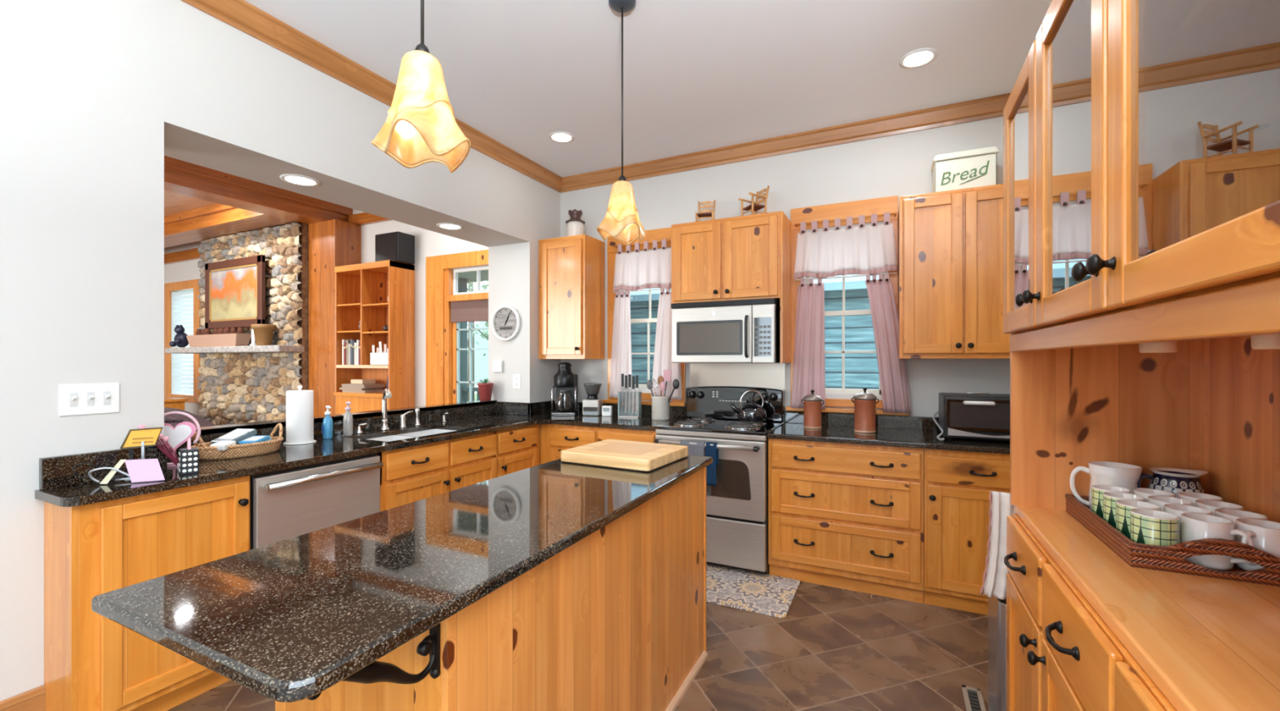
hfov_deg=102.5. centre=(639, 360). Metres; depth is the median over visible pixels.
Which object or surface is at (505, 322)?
wall clock
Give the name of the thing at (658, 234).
window
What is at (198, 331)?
pine cone
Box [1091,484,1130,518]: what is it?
mug
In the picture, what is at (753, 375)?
backsplash
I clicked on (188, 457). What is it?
box
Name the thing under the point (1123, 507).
mug
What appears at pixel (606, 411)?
timer
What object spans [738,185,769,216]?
armchair
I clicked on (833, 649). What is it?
floor
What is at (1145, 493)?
mug
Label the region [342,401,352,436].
soap bottle
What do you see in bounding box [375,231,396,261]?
grille
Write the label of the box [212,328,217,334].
pine cone
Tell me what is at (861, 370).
outbuilding
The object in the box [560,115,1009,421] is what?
wall
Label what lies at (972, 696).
floor vent
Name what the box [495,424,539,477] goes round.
base cabinet
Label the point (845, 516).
base cabinet
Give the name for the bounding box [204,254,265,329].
framed painting
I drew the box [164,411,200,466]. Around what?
heart sign
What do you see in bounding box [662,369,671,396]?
utensil
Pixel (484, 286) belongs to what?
tree
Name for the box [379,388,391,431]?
kitchen faucet
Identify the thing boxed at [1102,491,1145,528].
mug
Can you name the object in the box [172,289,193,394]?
blind
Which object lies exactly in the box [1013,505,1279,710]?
countertop
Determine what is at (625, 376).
kitchen knife
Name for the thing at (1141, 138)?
hutch
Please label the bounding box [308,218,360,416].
column
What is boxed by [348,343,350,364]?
book
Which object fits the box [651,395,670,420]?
utensil crock
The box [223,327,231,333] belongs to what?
pine cone
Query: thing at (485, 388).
potted plant
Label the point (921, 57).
recessed light
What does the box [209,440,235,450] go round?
snack packet
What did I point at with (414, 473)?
base cabinet
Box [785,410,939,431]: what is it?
backsplash
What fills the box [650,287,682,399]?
cafe curtain
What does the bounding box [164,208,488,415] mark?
wall
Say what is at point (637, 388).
kitchen knife
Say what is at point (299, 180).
recessed light
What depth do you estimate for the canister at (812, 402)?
3.45 m
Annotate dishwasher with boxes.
[249,453,383,550]
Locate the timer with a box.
[601,405,612,416]
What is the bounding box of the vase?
[386,373,388,388]
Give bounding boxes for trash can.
[988,595,1006,710]
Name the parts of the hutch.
handle, pane, glass door, knob, cupboard door, drawer, knob, knob, knob, handle, cupboard door, pane, glass door, drawer, knob, knob, panel, drawer, rail, pane, glass door, panel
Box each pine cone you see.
[194,328,201,334]
[203,328,211,334]
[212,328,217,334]
[217,328,223,333]
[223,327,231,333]
[228,327,236,333]
[235,327,244,333]
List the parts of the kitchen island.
panel, panel, toe trim, corner post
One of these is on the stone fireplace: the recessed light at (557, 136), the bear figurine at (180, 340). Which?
the bear figurine at (180, 340)
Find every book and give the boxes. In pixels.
[342,339,350,364]
[343,342,346,364]
[346,340,350,364]
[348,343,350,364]
[350,339,359,364]
[352,341,356,364]
[354,342,356,364]
[356,340,359,364]
[358,342,359,364]
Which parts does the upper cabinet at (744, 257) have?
panel, door, door, panel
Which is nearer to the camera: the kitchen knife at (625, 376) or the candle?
the kitchen knife at (625, 376)
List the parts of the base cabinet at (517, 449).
drawer, door, handle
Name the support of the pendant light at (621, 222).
hanging from the ceiling at (699, 75)
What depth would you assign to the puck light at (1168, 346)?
0.99 m
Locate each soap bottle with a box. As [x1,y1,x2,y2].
[321,405,333,439]
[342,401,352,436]
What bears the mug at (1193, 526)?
on the wicker tray
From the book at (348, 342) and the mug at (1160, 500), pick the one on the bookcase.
the book at (348, 342)
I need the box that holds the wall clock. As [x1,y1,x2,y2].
[490,305,520,341]
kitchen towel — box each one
[680,440,706,456]
[705,441,718,486]
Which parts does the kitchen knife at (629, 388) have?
blade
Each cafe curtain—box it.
[608,290,631,397]
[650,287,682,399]
[791,277,825,408]
[865,273,911,413]
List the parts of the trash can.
lid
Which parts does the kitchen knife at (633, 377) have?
blade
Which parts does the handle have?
post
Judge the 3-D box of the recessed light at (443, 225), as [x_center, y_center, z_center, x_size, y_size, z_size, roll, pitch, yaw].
[-1.403,-0.993,3.800,0.186,0.007,0.186,0,0,26]
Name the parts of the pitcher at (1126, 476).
handle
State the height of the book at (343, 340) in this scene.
0.301 m
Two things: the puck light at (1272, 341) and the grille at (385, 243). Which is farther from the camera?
the grille at (385, 243)
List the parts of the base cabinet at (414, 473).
drawer, door, handle, knob, knob, drawer, door, handle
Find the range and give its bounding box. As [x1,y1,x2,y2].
[654,386,785,573]
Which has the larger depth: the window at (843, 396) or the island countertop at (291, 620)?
the window at (843, 396)
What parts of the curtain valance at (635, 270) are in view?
rod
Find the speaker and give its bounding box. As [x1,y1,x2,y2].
[375,231,414,264]
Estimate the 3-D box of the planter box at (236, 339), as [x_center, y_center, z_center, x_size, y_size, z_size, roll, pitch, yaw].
[-5.592,-0.266,6.815,1.237,0.160,0.179,0,0,26]
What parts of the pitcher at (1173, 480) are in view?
handle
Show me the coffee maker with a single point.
(566, 383)
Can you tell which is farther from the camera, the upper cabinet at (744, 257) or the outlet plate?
the outlet plate
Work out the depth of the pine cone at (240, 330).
6.59 m
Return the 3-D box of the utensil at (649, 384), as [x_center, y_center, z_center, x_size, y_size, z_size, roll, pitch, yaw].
[0.101,0.288,4.032,0.108,0.280,0.022,0,0,26]
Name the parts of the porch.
post, rail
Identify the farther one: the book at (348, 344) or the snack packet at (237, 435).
the book at (348, 344)
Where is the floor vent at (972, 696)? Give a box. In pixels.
[961,684,986,710]
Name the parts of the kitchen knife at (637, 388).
blade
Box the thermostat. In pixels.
[493,360,502,372]
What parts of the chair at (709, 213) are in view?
post, seat, post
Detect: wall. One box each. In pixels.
[0,0,560,701]
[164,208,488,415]
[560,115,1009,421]
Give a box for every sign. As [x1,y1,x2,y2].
[88,458,164,484]
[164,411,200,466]
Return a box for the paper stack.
[339,378,385,392]
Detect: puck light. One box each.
[1138,341,1177,352]
[1251,333,1279,349]
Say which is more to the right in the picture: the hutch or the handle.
the hutch
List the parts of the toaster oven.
door, handle, door glass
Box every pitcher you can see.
[1069,461,1142,510]
[1137,466,1208,497]
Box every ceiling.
[164,191,215,216]
[244,0,1052,177]
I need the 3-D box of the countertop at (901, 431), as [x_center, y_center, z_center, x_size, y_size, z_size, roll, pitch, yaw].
[1.622,0.428,3.182,1.521,0.116,0.652,0,0,26]
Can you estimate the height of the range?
1.147 m
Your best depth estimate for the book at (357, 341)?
6.02 m
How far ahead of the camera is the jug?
4.36 m
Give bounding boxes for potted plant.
[477,378,493,400]
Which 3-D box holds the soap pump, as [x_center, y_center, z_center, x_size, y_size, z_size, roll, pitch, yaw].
[-1.750,0.423,3.222,0.068,0.065,0.043,0,0,9]
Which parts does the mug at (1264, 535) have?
handle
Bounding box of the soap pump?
[355,422,367,434]
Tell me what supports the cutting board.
on the island countertop at (291, 620)
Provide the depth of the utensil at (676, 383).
3.94 m
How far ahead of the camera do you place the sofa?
5.97 m
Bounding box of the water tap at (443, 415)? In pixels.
[441,413,448,422]
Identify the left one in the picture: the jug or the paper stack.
the paper stack
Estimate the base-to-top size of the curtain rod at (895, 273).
0.011 m
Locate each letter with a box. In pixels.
[378,341,382,352]
[383,344,386,352]
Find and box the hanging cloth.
[979,491,1015,599]
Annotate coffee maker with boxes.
[551,362,577,416]
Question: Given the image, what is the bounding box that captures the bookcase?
[333,259,414,413]
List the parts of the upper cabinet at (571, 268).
panel, door, panel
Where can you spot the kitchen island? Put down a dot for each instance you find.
(615, 620)
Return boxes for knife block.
[617,391,641,417]
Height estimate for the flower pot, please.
0.262 m
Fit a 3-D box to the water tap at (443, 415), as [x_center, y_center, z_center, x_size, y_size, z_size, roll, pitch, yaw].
[-1.451,0.420,3.829,0.056,0.071,0.031,0,0,26]
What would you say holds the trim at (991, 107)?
attached to the wall at (900, 165)
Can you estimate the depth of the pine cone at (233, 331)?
6.60 m
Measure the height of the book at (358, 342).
0.271 m
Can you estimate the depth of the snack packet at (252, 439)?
2.50 m
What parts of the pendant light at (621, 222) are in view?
stem, lamp shade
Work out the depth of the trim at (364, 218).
8.05 m
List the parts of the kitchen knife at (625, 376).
blade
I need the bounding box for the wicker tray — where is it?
[1064,493,1279,586]
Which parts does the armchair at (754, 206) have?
leg, arm, leg, seat, arm, post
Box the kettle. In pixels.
[729,389,766,422]
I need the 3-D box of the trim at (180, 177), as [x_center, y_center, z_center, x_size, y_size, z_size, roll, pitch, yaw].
[-5.412,-1.820,3.342,0.420,0.260,7.240,0,0,26]
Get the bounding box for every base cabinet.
[44,475,249,710]
[377,431,496,511]
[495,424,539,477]
[540,424,656,464]
[768,438,924,603]
[923,448,1009,615]
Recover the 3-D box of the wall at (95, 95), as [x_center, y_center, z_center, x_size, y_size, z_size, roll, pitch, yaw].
[-2.530,-0.330,1.529,0.450,3.400,7.960,0,0,26]
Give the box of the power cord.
[932,411,944,440]
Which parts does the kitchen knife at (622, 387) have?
blade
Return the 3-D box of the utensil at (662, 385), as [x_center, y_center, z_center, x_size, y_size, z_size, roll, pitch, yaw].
[0.172,0.293,3.977,0.049,0.270,0.078,0,0,-4]
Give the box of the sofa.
[164,407,215,428]
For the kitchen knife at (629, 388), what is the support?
in the knife block
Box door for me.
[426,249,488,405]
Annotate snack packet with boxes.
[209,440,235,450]
[210,428,257,444]
[238,435,270,444]
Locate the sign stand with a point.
(138, 437)
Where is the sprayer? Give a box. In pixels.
[413,408,420,426]
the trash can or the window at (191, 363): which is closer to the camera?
the trash can
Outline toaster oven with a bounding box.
[938,392,1009,441]
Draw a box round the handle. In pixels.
[399,410,413,427]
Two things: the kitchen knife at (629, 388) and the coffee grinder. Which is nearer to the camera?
the kitchen knife at (629, 388)
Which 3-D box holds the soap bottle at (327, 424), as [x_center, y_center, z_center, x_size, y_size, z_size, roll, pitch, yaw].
[-1.830,0.359,3.015,0.079,0.193,0.053,0,0,43]
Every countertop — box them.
[35,400,686,506]
[91,454,712,702]
[767,410,1009,453]
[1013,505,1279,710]
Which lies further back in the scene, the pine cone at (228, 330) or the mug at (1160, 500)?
the pine cone at (228, 330)
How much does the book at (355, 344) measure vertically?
0.261 m
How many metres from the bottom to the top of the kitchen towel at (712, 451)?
0.273 m
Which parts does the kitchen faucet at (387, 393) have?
spout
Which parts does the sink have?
bowl, bowl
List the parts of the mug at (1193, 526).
handle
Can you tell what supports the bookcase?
on the floor
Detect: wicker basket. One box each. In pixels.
[191,422,283,460]
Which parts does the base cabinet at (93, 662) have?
panel, knob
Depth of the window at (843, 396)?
3.65 m
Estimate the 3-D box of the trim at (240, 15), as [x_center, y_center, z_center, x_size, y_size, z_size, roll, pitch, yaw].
[-2.347,-1.590,1.317,0.066,0.110,7.500,0,0,26]
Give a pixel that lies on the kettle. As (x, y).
(751, 411)
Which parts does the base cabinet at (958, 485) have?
knob, drawer, door, handle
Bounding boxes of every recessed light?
[280,173,319,186]
[436,222,463,230]
[548,131,574,142]
[898,48,937,68]
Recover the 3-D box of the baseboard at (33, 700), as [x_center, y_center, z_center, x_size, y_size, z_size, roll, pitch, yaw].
[-3.064,1.262,-0.098,0.022,0.215,4.328,0,0,26]
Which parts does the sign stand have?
post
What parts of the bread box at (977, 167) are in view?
lid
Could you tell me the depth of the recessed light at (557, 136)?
3.77 m
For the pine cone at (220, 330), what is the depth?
6.74 m
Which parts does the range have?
control knob, control knob, handle, handle, oven door, trim, storage drawer, control knob, control knob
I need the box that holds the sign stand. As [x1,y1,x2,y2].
[120,426,163,479]
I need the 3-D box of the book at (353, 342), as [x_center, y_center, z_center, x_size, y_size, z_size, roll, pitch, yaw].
[-3.332,-0.093,6.142,0.028,0.281,0.201,0,0,26]
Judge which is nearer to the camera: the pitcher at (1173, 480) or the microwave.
the pitcher at (1173, 480)
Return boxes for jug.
[565,208,585,236]
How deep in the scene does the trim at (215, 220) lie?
6.59 m
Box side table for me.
[164,397,187,410]
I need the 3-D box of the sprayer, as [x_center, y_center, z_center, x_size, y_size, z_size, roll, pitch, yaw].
[-1.568,0.395,3.619,0.044,0.122,0.044,0,0,26]
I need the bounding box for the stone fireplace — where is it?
[164,221,308,425]
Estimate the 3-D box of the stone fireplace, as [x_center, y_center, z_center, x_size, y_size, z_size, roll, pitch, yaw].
[-5.369,-0.160,6.855,2.725,3.060,0.888,0,0,26]
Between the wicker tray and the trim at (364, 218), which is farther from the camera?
the trim at (364, 218)
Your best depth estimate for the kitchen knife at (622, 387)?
4.18 m
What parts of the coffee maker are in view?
rail, carafe handle, rail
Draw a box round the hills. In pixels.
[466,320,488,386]
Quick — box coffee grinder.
[582,382,602,416]
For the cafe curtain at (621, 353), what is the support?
hanging from the curtain rod at (656, 288)
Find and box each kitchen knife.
[620,373,624,412]
[624,375,627,414]
[627,374,631,413]
[631,376,635,415]
[635,375,639,413]
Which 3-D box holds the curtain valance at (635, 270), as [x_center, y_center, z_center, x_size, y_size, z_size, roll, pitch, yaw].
[0.056,-0.784,4.250,0.631,0.400,0.078,0,0,26]
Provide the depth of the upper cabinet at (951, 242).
3.05 m
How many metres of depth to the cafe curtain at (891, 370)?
3.45 m
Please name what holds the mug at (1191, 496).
on the wicker tray
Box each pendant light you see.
[370,0,471,172]
[596,0,646,244]
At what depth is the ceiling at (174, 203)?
6.38 m
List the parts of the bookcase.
shelf, shelf, desk shelf, shelf, shelf, shelf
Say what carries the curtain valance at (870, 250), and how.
attached to the window at (843, 396)
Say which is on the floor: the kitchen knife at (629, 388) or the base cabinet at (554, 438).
the base cabinet at (554, 438)
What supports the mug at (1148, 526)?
on the wicker tray
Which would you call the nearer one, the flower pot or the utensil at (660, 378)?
the utensil at (660, 378)
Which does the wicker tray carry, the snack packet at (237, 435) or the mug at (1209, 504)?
the mug at (1209, 504)
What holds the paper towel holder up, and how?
on the countertop at (64, 481)
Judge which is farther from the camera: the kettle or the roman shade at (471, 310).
the roman shade at (471, 310)
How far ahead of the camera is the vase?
5.80 m
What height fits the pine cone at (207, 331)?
0.082 m
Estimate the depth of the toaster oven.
2.89 m
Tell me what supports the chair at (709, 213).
on the upper cabinet at (744, 257)
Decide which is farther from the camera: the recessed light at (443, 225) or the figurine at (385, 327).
the figurine at (385, 327)
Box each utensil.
[646,379,653,395]
[652,378,657,396]
[657,375,663,396]
[659,381,666,396]
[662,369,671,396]
[668,378,679,402]
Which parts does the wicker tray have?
handle, handle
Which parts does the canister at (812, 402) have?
lid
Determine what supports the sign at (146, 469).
on the countertop at (64, 481)
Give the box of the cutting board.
[560,439,688,471]
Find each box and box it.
[178,438,199,475]
[186,333,251,346]
[930,146,999,192]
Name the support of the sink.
in the countertop at (64, 481)
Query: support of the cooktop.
in the range
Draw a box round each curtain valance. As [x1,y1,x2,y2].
[613,238,671,291]
[793,212,897,279]
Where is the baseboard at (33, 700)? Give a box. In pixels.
[0,684,45,710]
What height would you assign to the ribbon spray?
0.204 m
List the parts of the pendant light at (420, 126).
lamp shade, stem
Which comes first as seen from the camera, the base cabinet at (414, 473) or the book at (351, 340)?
the base cabinet at (414, 473)
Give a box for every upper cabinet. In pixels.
[538,234,604,359]
[671,210,791,363]
[898,183,1009,359]
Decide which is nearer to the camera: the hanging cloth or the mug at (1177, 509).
the mug at (1177, 509)
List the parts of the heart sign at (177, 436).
frame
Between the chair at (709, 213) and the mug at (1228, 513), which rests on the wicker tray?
the mug at (1228, 513)
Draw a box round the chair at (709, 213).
[695,200,715,222]
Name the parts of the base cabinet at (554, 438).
door, handle, drawer, drawer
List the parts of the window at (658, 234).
sash, sash, sill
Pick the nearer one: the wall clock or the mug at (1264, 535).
the mug at (1264, 535)
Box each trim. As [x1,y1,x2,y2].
[164,155,352,224]
[164,203,296,248]
[164,212,392,264]
[180,0,562,192]
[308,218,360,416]
[560,93,1010,192]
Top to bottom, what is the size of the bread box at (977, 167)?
0.259 m
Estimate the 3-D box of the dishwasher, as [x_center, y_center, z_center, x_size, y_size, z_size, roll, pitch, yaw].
[-1.771,0.930,2.605,0.668,0.880,0.604,0,0,26]
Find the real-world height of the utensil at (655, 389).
0.291 m
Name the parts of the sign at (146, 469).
wire frame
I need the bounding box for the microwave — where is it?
[671,297,780,363]
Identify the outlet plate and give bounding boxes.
[513,374,520,388]
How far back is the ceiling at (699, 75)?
2.80 m
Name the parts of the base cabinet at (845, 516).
handle, handle, handle, drawer, drawer, drawer, handle, handle, handle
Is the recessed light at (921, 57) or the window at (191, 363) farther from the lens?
the window at (191, 363)
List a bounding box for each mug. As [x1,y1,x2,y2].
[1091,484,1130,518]
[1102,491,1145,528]
[1115,499,1160,539]
[1130,508,1179,546]
[1133,488,1175,502]
[1147,495,1193,511]
[1163,503,1213,542]
[1177,491,1222,506]
[1180,512,1253,570]
[1195,499,1244,515]
[1214,508,1267,558]
[1235,518,1279,571]
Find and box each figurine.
[168,324,188,347]
[382,324,388,331]
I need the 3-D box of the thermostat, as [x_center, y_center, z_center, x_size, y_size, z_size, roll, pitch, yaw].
[-1.225,0.048,4.432,0.100,0.105,0.027,0,0,26]
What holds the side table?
on the floor
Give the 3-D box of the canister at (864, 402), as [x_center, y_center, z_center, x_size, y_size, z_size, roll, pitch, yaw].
[1.445,0.315,3.301,0.141,0.283,0.141,0,0,3]
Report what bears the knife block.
on the countertop at (64, 481)
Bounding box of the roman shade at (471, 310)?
[450,299,488,322]
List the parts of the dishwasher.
handle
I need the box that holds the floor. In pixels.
[166,562,988,710]
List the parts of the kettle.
spout, lid, handle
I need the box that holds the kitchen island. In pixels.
[275,466,707,710]
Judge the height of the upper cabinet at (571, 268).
1.020 m
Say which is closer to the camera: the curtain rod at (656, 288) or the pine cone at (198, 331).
the curtain rod at (656, 288)
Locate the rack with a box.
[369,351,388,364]
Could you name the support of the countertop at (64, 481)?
on the base cabinet at (554, 438)
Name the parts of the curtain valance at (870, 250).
rod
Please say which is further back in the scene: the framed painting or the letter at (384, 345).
the framed painting
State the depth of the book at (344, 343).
6.12 m
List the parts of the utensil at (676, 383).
handle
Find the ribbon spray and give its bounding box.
[137,424,178,471]
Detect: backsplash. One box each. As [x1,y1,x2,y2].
[689,363,785,410]
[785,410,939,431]
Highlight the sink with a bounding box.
[367,428,457,441]
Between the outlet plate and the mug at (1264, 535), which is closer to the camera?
the mug at (1264, 535)
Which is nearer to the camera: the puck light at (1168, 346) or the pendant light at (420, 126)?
the puck light at (1168, 346)
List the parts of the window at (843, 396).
sash, sill, sash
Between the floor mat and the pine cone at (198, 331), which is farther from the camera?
the pine cone at (198, 331)
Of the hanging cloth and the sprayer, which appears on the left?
the sprayer
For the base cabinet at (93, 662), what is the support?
on the floor
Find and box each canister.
[801,390,823,428]
[851,387,879,433]
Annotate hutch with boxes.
[1003,0,1279,710]
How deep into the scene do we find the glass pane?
0.95 m
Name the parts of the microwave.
door glass, door, handle, control panel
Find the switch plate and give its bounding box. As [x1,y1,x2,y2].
[58,382,119,416]
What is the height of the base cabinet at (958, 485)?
0.884 m
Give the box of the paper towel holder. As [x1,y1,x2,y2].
[283,385,316,444]
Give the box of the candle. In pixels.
[249,328,256,346]
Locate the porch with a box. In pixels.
[457,270,488,402]
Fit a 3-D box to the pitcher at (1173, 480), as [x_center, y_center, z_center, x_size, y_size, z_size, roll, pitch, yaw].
[1.466,0.374,1.418,0.118,0.150,0.131,0,0,-34]
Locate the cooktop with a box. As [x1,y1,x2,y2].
[654,417,785,435]
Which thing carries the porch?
on the ground
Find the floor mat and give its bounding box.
[706,563,799,617]
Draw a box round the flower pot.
[251,324,275,345]
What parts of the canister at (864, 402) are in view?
lid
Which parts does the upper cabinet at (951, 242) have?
panel, door, knob, knob, door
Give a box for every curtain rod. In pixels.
[613,288,671,293]
[795,272,897,281]
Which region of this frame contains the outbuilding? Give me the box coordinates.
[630,274,879,389]
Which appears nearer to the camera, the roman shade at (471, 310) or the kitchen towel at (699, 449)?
the kitchen towel at (699, 449)
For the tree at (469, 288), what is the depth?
17.84 m
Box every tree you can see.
[466,280,487,400]
[466,280,488,361]
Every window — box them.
[164,279,200,403]
[603,226,685,406]
[785,195,909,415]
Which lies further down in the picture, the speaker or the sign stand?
the sign stand
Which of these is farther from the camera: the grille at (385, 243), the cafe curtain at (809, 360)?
the grille at (385, 243)
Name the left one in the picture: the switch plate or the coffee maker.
the switch plate
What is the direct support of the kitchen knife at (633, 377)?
in the knife block
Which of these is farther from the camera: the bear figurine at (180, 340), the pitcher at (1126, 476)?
the bear figurine at (180, 340)

